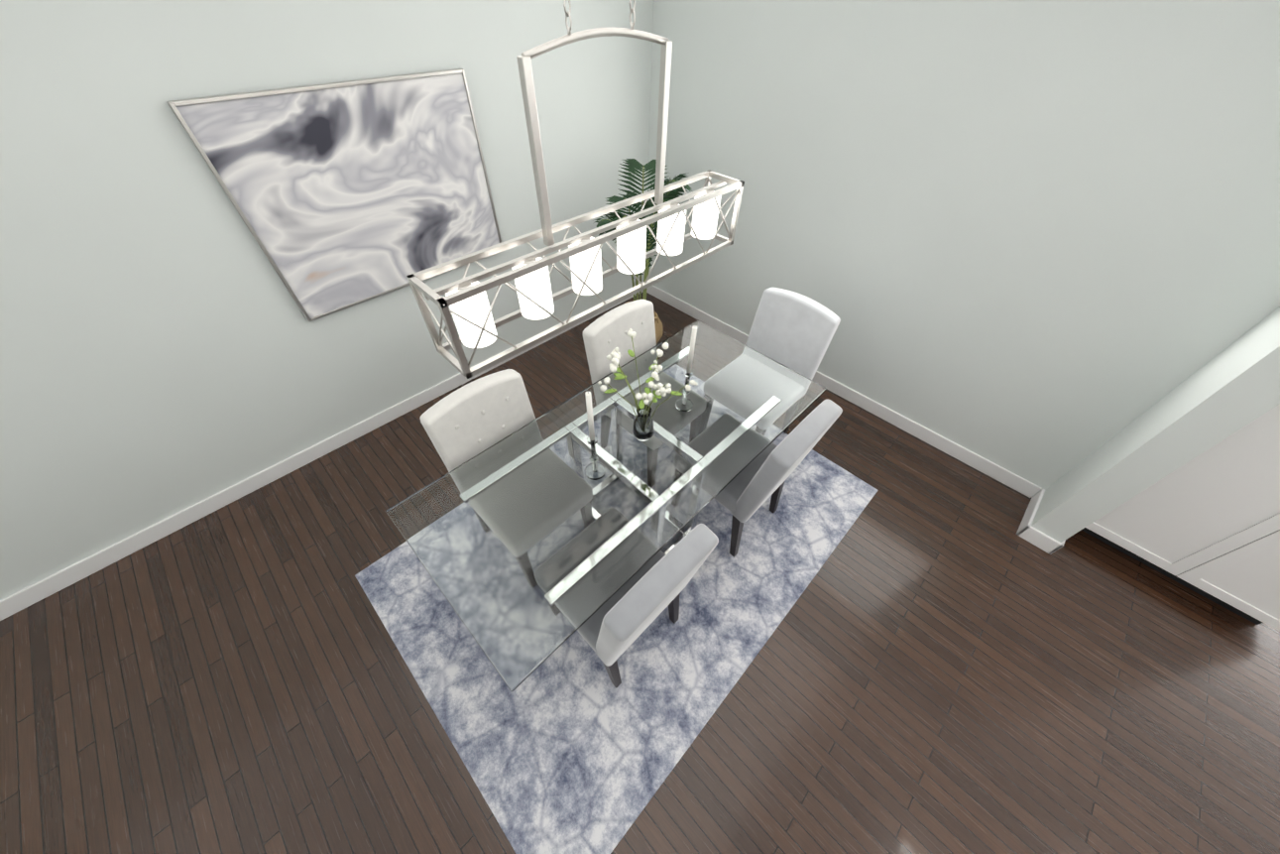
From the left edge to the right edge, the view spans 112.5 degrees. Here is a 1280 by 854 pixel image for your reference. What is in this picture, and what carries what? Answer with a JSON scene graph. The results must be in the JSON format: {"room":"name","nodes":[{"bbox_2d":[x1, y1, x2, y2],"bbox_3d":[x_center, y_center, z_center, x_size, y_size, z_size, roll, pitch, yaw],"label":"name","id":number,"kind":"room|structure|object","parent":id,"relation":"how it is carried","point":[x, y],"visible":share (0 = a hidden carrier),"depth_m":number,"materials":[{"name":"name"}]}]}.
{"room":"dining room","nodes":[
{"label":"dining room","id":0,"kind":"room"},
{"bbox_2d":[0,0,650,599],"bbox_3d":[-2.084,-0.714,2.017,0.120,2.455,6.800,37,56,28],"label":"wall","id":1,"kind":"structure","parent":0,"point":[155,360],"depth_m":2.02,"materials":[{"name":"paint"}]},
{"bbox_2d":[0,281,643,620],"bbox_3d":[-2.159,0.187,2.782,0.020,0.105,6.280,37,56,28],"label":"baseboard","id":2,"kind":"structure","parent":1,"relation":"attached to","point":[30,595],"depth_m":2.54,"materials":[{"name":"white wood"}]},
{"bbox_2d":[167,68,503,321],"bbox_3d":[-1.386,-1.239,2.311,0.034,0.980,1.250,37,56,28],"label":"wall art","id":3,"kind":"object","parent":1,"relation":"attached to","point":[344,194],"visible":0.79,"depth_m":2.19,"materials":[{"name":"fabric"}]},
{"bbox_2d":[0,292,1279,853],"bbox_3d":[2.045,2.941,0.526,13.600,0.100,13.000,37,56,28],"label":"floor","id":4,"kind":"structure","parent":0,"point":[946,659],"depth_m":1.95,"materials":[{"name":"brown wood"}]},
{"bbox_2d":[354,432,877,853],"bbox_3d":[-0.002,0.604,2.527,1.760,0.012,2.580,37,56,28],"label":"area rug","id":5,"kind":"object","parent":4,"relation":"on","point":[567,746],"visible":0.56,"depth_m":2.00,"materials":[{"name":"blue fabric"}]},
{"bbox_2d":[420,368,535,471],"bbox_3d":[-0.598,0.277,2.144,0.577,0.967,0.480,37,56,28],"label":"dining chair","id":6,"kind":"object","parent":5,"relation":"on","point":[466,422],"visible":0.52,"depth_m":1.95,"materials":[{"name":"fabric"}]},
{"bbox_2d":[385,319,826,691],"bbox_3d":[-0.022,0.311,2.291,0.900,0.729,2.000,37,56,28],"label":"dining table","id":7,"kind":"object","parent":5,"relation":"on","point":[532,545],"visible":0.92,"depth_m":1.82,"materials":[{"name":"clear glass"}]},
{"bbox_2d":[584,391,605,479],"bbox_3d":[-0.192,0.034,1.715,0.089,0.486,0.089,29,53,22],"label":"candlestick","id":8,"kind":"object","parent":7,"relation":"on","point":[595,470],"depth_m":1.78,"materials":[{"name":"clear glass"}]},
{"bbox_2d":[597,328,698,441],"bbox_3d":[-0.015,-0.114,1.852,0.412,0.492,0.311,37,56,28],"label":"vase","id":9,"kind":"object","parent":7,"relation":"on","point":[642,428],"visible":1,"depth_m":1.78,"materials":[{"name":"clear glass"}]},
{"bbox_2d":[675,325,697,411],"bbox_3d":[0.231,-0.274,2.009,0.089,0.486,0.089,29,53,22],"label":"candlestick","id":10,"kind":"object","parent":7,"relation":"on","point":[683,404],"depth_m":2.04,"materials":[{"name":"clear glass"}]},
{"bbox_2d":[582,299,656,383],"bbox_3d":[0.043,-0.190,2.591,0.577,0.967,0.480,37,56,28],"label":"dining chair","id":11,"kind":"object","parent":5,"relation":"on","point":[605,335],"visible":0.38,"depth_m":2.39,"materials":[{"name":"fabric"}]},
{"bbox_2d":[577,523,718,687],"bbox_3d":[-0.096,0.652,1.816,0.577,0.967,0.480,37,56,28],"label":"dining chair","id":12,"kind":"object","parent":5,"relation":"on","point":[616,625],"visible":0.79,"depth_m":1.40,"materials":[{"name":"grey fabric"}]},
{"bbox_2d":[713,399,842,557],"bbox_3d":[0.545,0.185,2.263,0.577,0.967,0.480,37,56,28],"label":"dining chair","id":13,"kind":"object","parent":5,"relation":"on","point":[748,491],"visible":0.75,"depth_m":1.90,"materials":[{"name":"grey fabric"}]},
{"bbox_2d":[745,287,840,433],"bbox_3d":[0.768,-0.301,2.714,0.480,0.967,0.577,37,56,28],"label":"chair","id":14,"kind":"object","parent":5,"relation":"on","point":[793,331],"visible":0.38,"depth_m":2.57,"materials":[{"name":"fabric"}]},
{"bbox_2d":[593,158,692,343],"bbox_3d":[-0.003,-1.197,3.250,0.618,1.376,0.719,37,56,28],"label":"palm plant","id":15,"kind":"object","parent":4,"relation":"on","point":[634,166],"visible":0.31,"depth_m":2.93,"materials":[{"name":"plant"}]},
{"bbox_2d":[1081,404,1279,631],"bbox_3d":[3.152,-0.132,1.640,0.975,2.453,0.783,37,56,28],"label":"pantry cabinet","id":16,"kind":"object","parent":4,"relation":"on","point":[1206,523],"visible":0.56,"depth_m":2.09,"materials":[{"name":"white wood"}]},
{"bbox_2d":[642,0,1279,496],"bbox_3d":[1.398,-1.279,2.636,3.650,2.455,0.150,37,56,28],"label":"wall","id":17,"kind":"structure","parent":0,"point":[1037,242],"depth_m":2.20,"materials":[{"name":"paint"}]},
{"bbox_2d":[646,285,1039,495],"bbox_3d":[1.292,-0.490,3.504,3.470,0.105,0.016,37,56,28],"label":"baseboard","id":18,"kind":"structure","parent":17,"relation":"attached to","point":[1004,476],"depth_m":3.12,"materials":[{"name":"white wood"}]},
{"bbox_2d":[1031,305,1279,542],"bbox_3d":[2.471,-0.228,1.706,0.150,2.455,0.330,37,56,28],"label":"wall","id":19,"kind":"structure","parent":0,"point":[1237,385],"depth_m":1.90,"materials":[{"name":"paint"}]},
{"bbox_2d":[1016,486,1045,539],"bbox_3d":[2.379,0.524,2.608,0.020,0.105,0.346,37,56,28],"label":"baseboard","id":20,"kind":"structure","parent":19,"relation":"attached to","point":[1025,528],"depth_m":2.58,"materials":[{"name":"white wood"}]},
{"bbox_3d":[2.101,1.217,-1.358,13.600,0.100,13.000,37,56,28],"label":"ceiling","id":21,"kind":"structure","parent":0,"visible":0},
{"bbox_2d":[406,0,744,378],"bbox_3d":[-0.094,-0.813,1.155,0.175,0.962,1.224,37,56,28],"label":"chandelier","id":22,"kind":"object","parent":21,"relation":"hanging from","point":[465,299],"visible":1,"depth_m":1.25,"materials":[{"name":"silver metal"}]}
]}

